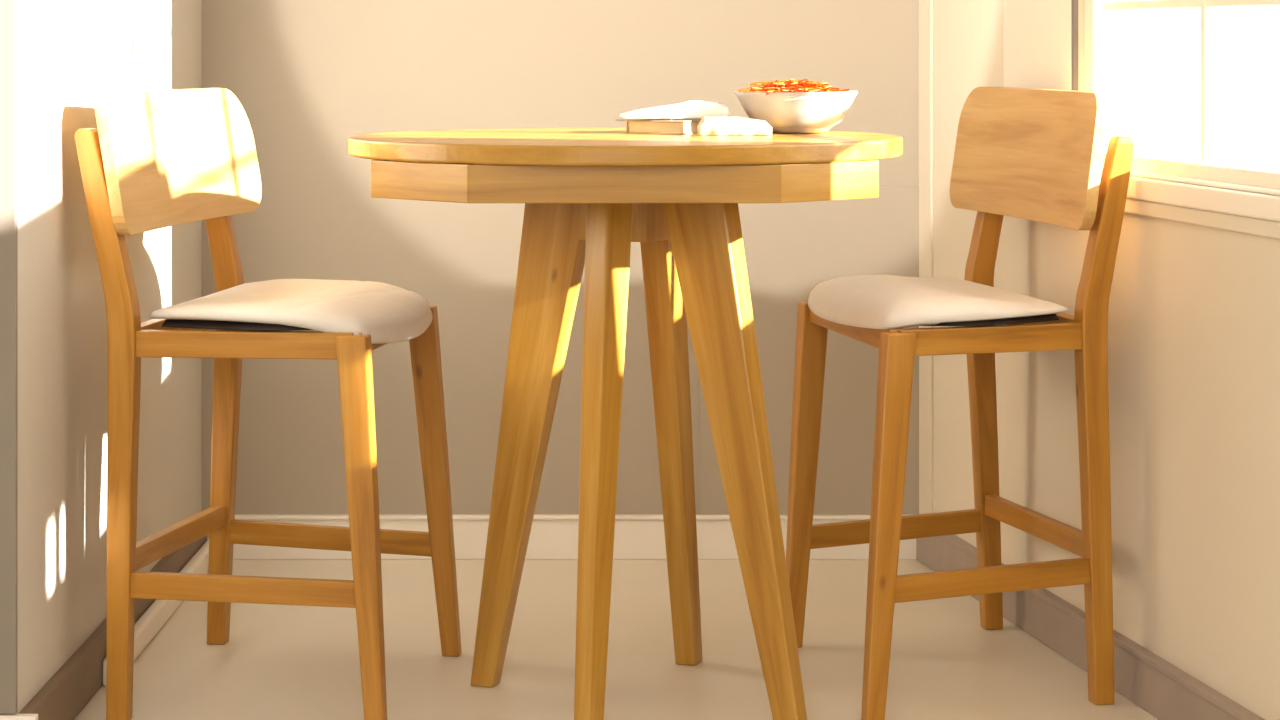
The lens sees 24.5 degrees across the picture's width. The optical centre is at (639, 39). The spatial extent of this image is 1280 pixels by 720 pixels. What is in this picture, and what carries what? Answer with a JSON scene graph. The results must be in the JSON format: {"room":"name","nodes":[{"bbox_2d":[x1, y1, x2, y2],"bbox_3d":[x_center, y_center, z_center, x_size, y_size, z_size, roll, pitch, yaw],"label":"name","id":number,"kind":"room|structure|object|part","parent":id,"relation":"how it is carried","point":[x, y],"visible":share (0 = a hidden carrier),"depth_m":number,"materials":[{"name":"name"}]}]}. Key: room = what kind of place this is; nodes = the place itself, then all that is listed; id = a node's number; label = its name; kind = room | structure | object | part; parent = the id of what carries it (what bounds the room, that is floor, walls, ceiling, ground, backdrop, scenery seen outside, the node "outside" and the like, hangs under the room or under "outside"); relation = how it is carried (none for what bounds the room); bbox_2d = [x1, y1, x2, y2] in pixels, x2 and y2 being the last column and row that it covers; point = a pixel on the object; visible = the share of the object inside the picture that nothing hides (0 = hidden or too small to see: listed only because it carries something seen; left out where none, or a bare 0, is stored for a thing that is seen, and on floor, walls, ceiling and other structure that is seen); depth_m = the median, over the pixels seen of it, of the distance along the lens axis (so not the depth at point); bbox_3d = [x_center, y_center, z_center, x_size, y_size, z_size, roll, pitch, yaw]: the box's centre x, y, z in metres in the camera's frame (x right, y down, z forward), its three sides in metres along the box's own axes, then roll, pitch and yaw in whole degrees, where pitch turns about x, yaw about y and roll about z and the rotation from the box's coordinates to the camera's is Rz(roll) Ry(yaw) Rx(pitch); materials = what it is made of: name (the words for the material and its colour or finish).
{"room":"dining room","nodes":[
{"label":"dining room","id":0,"kind":"room"},
{"bbox_2d":[16,0,201,713],"bbox_3d":[-0.970,-0.247,5.105,0.160,2.600,1.770,0,0,0],"label":"wall","id":1,"kind":"structure","parent":0,"point":[70,52],"depth_m":4.66,"materials":[{"name":"white paint"}]},
{"bbox_2d":[0,0,16,713],"bbox_3d":[-0.970,-0.292,4.213,0.160,2.509,0.012,0,0,0],"label":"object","id":2,"kind":"structure","parent":1,"relation":"attached to","point":[8,8],"depth_m":4.21,"materials":[{"name":"white paint"}]},
{"bbox_2d":[0,714,37,719],"bbox_3d":[-0.955,1.008,4.210,0.190,0.090,0.019,0,0,0],"label":"baseboard","id":3,"kind":"structure","parent":1,"relation":"attached to","point":[2,716],"depth_m":4.20,"materials":[{"name":"white paint"}]},
{"bbox_2d":[19,535,206,719],"bbox_3d":[-0.881,1.008,5.096,0.018,0.090,1.747,0,0,0],"label":"baseboard","id":4,"kind":"structure","parent":1,"relation":"attached to","point":[69,690],"depth_m":4.64,"materials":[{"name":"brown wood"}]},
{"bbox_2d":[103,539,208,685],"bbox_3d":[-0.865,1.030,5.384,0.022,0.045,1.168,0,0,0],"label":"trim","id":5,"kind":"structure","parent":1,"relation":"attached to","point":[148,625],"depth_m":5.25,"materials":[{"name":"white paint"}]},
{"bbox_2d":[74,560,1158,719],"bbox_3d":[-0.600,1.103,2.500,5.600,0.100,7.400,0,0,0],"label":"floor","id":6,"kind":"structure","parent":0,"point":[277,662],"depth_m":5.04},
{"bbox_2d":[74,88,461,719],"bbox_3d":[-0.583,0.568,4.844,0.492,0.970,0.718,0,0,8],"label":"bar stool","id":7,"kind":"object","parent":6,"relation":"on","point":[156,159],"visible":1,"depth_m":4.58,"materials":[{"name":"brown wood"}]},
{"bbox_3d":[-0.822,0.595,4.559,0.098,0.916,0.046,0,0,0],"label":"post","id":8,"kind":"part","parent":7,"relation":"part of","materials":[{"name":"brown wood"}]},
{"bbox_3d":[-0.757,0.469,4.855,0.024,0.041,0.596,0,0,8],"label":"rail","id":9,"kind":"part","parent":7,"relation":"part of","materials":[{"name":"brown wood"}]},
{"bbox_3d":[-0.761,0.192,4.868,0.069,0.218,0.720,0,0,10],"label":"backrest","id":10,"kind":"part","parent":7,"relation":"part of","materials":[{"name":"brown wood"}]},
{"bbox_3d":[-0.742,0.595,5.153,0.095,0.916,0.040,0,0,7],"label":"post","id":11,"kind":"part","parent":7,"relation":"part of","materials":[{"name":"brown wood"}]},
{"bbox_3d":[-0.618,0.469,4.545,0.359,0.041,0.024,0,0,5],"label":"rail","id":12,"kind":"part","parent":7,"relation":"part of","materials":[{"name":"brown wood"}]},
{"bbox_2d":[149,279,432,343],"bbox_3d":[-0.546,0.445,4.808,0.394,0.070,0.590,0,0,8],"label":"seat cushion","id":13,"kind":"object","parent":7,"relation":"on","point":[276,311],"depth_m":4.59,"materials":[{"name":"fabric"}]},
{"bbox_3d":[-0.425,0.753,4.519,0.080,0.600,0.060,0,0,7],"label":"leg","id":14,"kind":"part","parent":7,"relation":"part of","materials":[{"name":"brown wood"}]},
{"bbox_3d":[-0.405,0.467,4.775,0.024,0.036,0.496,0,0,8],"label":"rail","id":15,"kind":"part","parent":7,"relation":"part of","materials":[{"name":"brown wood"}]},
{"bbox_3d":[-0.352,0.753,5.031,0.091,0.600,0.069,0,0,0],"label":"leg","id":16,"kind":"part","parent":7,"relation":"part of","materials":[{"name":"brown wood"}]},
{"bbox_2d":[348,128,902,719],"bbox_3d":[-0.023,0.603,4.700,0.880,0.900,0.880,0,0,0],"label":"bar table","id":17,"kind":"object","parent":6,"relation":"on","point":[587,194],"visible":0.94,"depth_m":4.53,"materials":[{"name":"brown wood"}]},
{"bbox_3d":[-0.171,0.646,4.796,0.208,0.814,0.052,0,0,19],"label":"leg","id":18,"kind":"part","parent":17,"relation":"part of","materials":[{"name":"brown wood"}]},
{"bbox_3d":[-0.065,0.646,4.497,0.062,0.814,0.206,0,0,17],"label":"leg","id":19,"kind":"part","parent":17,"relation":"part of","materials":[{"name":"brown wood"}]},
{"bbox_2d":[626,118,700,134],"bbox_3d":[0.055,0.142,4.860,0.104,0.022,0.150,0,0,24],"label":"notebook","id":20,"kind":"object","parent":17,"relation":"on","point":[680,127],"visible":0.66,"depth_m":4.80,"materials":[{"name":"brown paper"}]},
{"bbox_2d":[628,119,701,120],"bbox_3d":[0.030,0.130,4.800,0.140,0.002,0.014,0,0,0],"label":"cover","id":21,"kind":"object","parent":20,"relation":"on","point":[628,119],"visible":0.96,"depth_m":4.80,"materials":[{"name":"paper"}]},
{"bbox_2d":[620,101,728,117],"bbox_3d":[0.055,0.114,4.860,0.171,0.027,0.127,0,0,-4],"label":"folded napkin","id":22,"kind":"object","parent":20,"relation":"on","point":[688,109],"visible":0.93,"depth_m":4.80,"materials":[{"name":"white fabric"}]},
{"bbox_3d":[0.057,0.646,4.892,0.052,0.814,0.233,0,0,20],"label":"leg","id":23,"kind":"part","parent":17,"relation":"part of","materials":[{"name":"brown wood"}]},
{"bbox_2d":[697,116,771,134],"bbox_3d":[0.152,0.138,4.735,0.118,0.030,0.044,0,0,-3],"label":"rolled napkin","id":24,"kind":"object","parent":17,"relation":"on","point":[719,125],"visible":1,"depth_m":4.71,"materials":[{"name":"beige fabric"}]},
{"bbox_3d":[0.150,0.646,4.569,0.257,0.814,0.058,0,0,35],"label":"leg","id":25,"kind":"part","parent":17,"relation":"part of","materials":[{"name":"brown wood"}]},
{"bbox_2d":[734,91,857,132],"bbox_3d":[0.257,0.118,4.850,0.203,0.068,0.203,0,0,0],"label":"bowl","id":26,"kind":"object","parent":17,"relation":"on","point":[818,123],"visible":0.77,"depth_m":4.79,"materials":[{"name":"white glazed ceramic"}]},
{"bbox_2d":[745,96,847,122],"bbox_3d":[0.257,0.115,4.850,0.178,0.060,0.178,0,0,0],"label":"salad","id":27,"kind":"object","parent":26,"relation":"in","point":[790,109],"visible":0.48,"depth_m":4.78,"materials":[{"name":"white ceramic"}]},
{"bbox_2d":[733,79,849,95],"bbox_3d":[0.252,0.078,4.849,0.194,0.028,0.192,0,0,0],"label":"carrot","id":28,"kind":"object","parent":27,"relation":"on","point":[793,85],"visible":0.95,"depth_m":4.81,"materials":[{"name":"orange food"}]},
{"bbox_2d":[786,87,1134,719],"bbox_3d":[0.502,0.568,4.928,0.451,0.970,0.766,0,0,-10],"label":"bar stool","id":29,"kind":"object","parent":6,"relation":"on","point":[1032,154],"visible":1,"depth_m":4.68,"materials":[{"name":"brown wood"}]},
{"bbox_3d":[0.287,0.753,5.103,0.066,0.600,0.072,0,0,-13],"label":"leg","id":30,"kind":"part","parent":29,"relation":"part of","materials":[{"name":"brown wood"}]},
{"bbox_3d":[0.349,0.467,4.830,0.024,0.036,0.531,0,0,-11],"label":"rail","id":31,"kind":"part","parent":29,"relation":"part of","materials":[{"name":"brown wood"}]},
{"bbox_3d":[0.380,0.753,4.557,0.103,0.600,0.054,0,0,-32],"label":"leg","id":32,"kind":"part","parent":29,"relation":"part of","materials":[{"name":"brown wood"}]},
{"bbox_2d":[808,274,1069,329],"bbox_3d":[0.473,0.431,4.891,0.365,0.055,0.620,0,0,-11],"label":"seat cushion","id":33,"kind":"object","parent":29,"relation":"on","point":[875,301],"depth_m":4.69,"materials":[{"name":"fabric"}]},
{"bbox_3d":[0.626,0.602,5.270,0.090,0.901,0.050,0,0,-13],"label":"post","id":34,"kind":"part","parent":29,"relation":"part of","materials":[{"name":"brown wood"}]},
{"bbox_3d":[0.558,0.469,4.627,0.338,0.041,0.024,0,0,-20],"label":"rail","id":35,"kind":"part","parent":29,"relation":"part of","materials":[{"name":"brown wood"}]},
{"bbox_3d":[0.657,0.192,4.976,0.061,0.218,0.726,0,0,-11],"label":"backrest","id":36,"kind":"part","parent":29,"relation":"part of","materials":[{"name":"brown wood"}]},
{"bbox_3d":[0.661,0.469,4.973,0.024,0.041,0.586,0,0,-11],"label":"rail","id":37,"kind":"part","parent":29,"relation":"part of","materials":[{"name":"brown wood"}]},
{"bbox_3d":[0.735,0.602,4.671,0.074,0.901,0.077,0,0,-13],"label":"post","id":38,"kind":"part","parent":29,"relation":"part of","materials":[{"name":"brown wood"}]},
{"bbox_2d":[202,0,1131,513],"bbox_3d":[-0.025,-0.247,6.065,2.050,2.600,0.150,0,0,0],"label":"wall","id":39,"kind":"structure","parent":0,"point":[308,77],"depth_m":5.99,"materials":[{"name":"beige paint"}]},
{"bbox_2d":[207,514,915,559],"bbox_3d":[-0.160,1.008,5.980,1.461,0.090,0.020,0,0,0],"label":"baseboard","id":40,"kind":"structure","parent":39,"relation":"attached to","point":[552,536],"depth_m":5.98,"materials":[{"name":"white paint"}]},
{"bbox_2d":[700,187,918,514],"bbox_3d":[0.346,0.631,5.987,0.448,0.664,0.006,0,0,0],"label":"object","id":41,"kind":"structure","parent":39,"relation":"attached to","point":[790,249],"depth_m":5.98,"materials":[{"name":"beige paint"}]},
{"bbox_2d":[933,0,1279,719],"bbox_3d":[1.235,-0.247,2.445,0.089,2.600,7.213,0,0,-10],"label":"wall","id":42,"kind":"structure","parent":0,"point":[1194,310],"depth_m":4.66,"materials":[{"name":"beige paint"}]},
{"bbox_2d":[919,0,932,513],"bbox_3d":[0.576,-0.292,5.944,0.006,2.510,0.091,0,0,-10],"label":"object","id":43,"kind":"structure","parent":42,"relation":"attached to","point":[925,6],"depth_m":5.94,"materials":[{"name":"beige paint"}]},
{"bbox_2d":[1004,0,1070,89],"bbox_3d":[0.703,-0.372,5.216,0.006,1.290,0.394,0,0,-10],"label":"trim","id":44,"kind":"structure","parent":42,"relation":"attached to","point":[1037,33],"depth_m":5.20,"materials":[{"name":"white paint"}]},
{"bbox_2d":[916,535,1264,719],"bbox_3d":[1.182,1.008,2.434,0.021,0.090,7.179,0,0,-10],"label":"baseboard","id":45,"kind":"structure","parent":42,"relation":"attached to","point":[1154,684],"depth_m":4.77,"materials":[{"name":"brown wood"}]},
{"bbox_2d":[1071,0,1279,238],"bbox_3d":[0.849,-0.309,4.556,0.085,1.175,1.139,0,0,-10],"label":"window","id":46,"kind":"structure","parent":42,"relation":"in","point":[1253,213],"depth_m":4.50,"materials":[{"name":"white paint"}]},
{"bbox_3d":[0.820,0.232,4.551,0.028,0.042,1.138,0,0,-10],"label":"sill","id":47,"kind":"part","parent":46,"relation":"part of","materials":[{"name":"white paint"}]}
]}

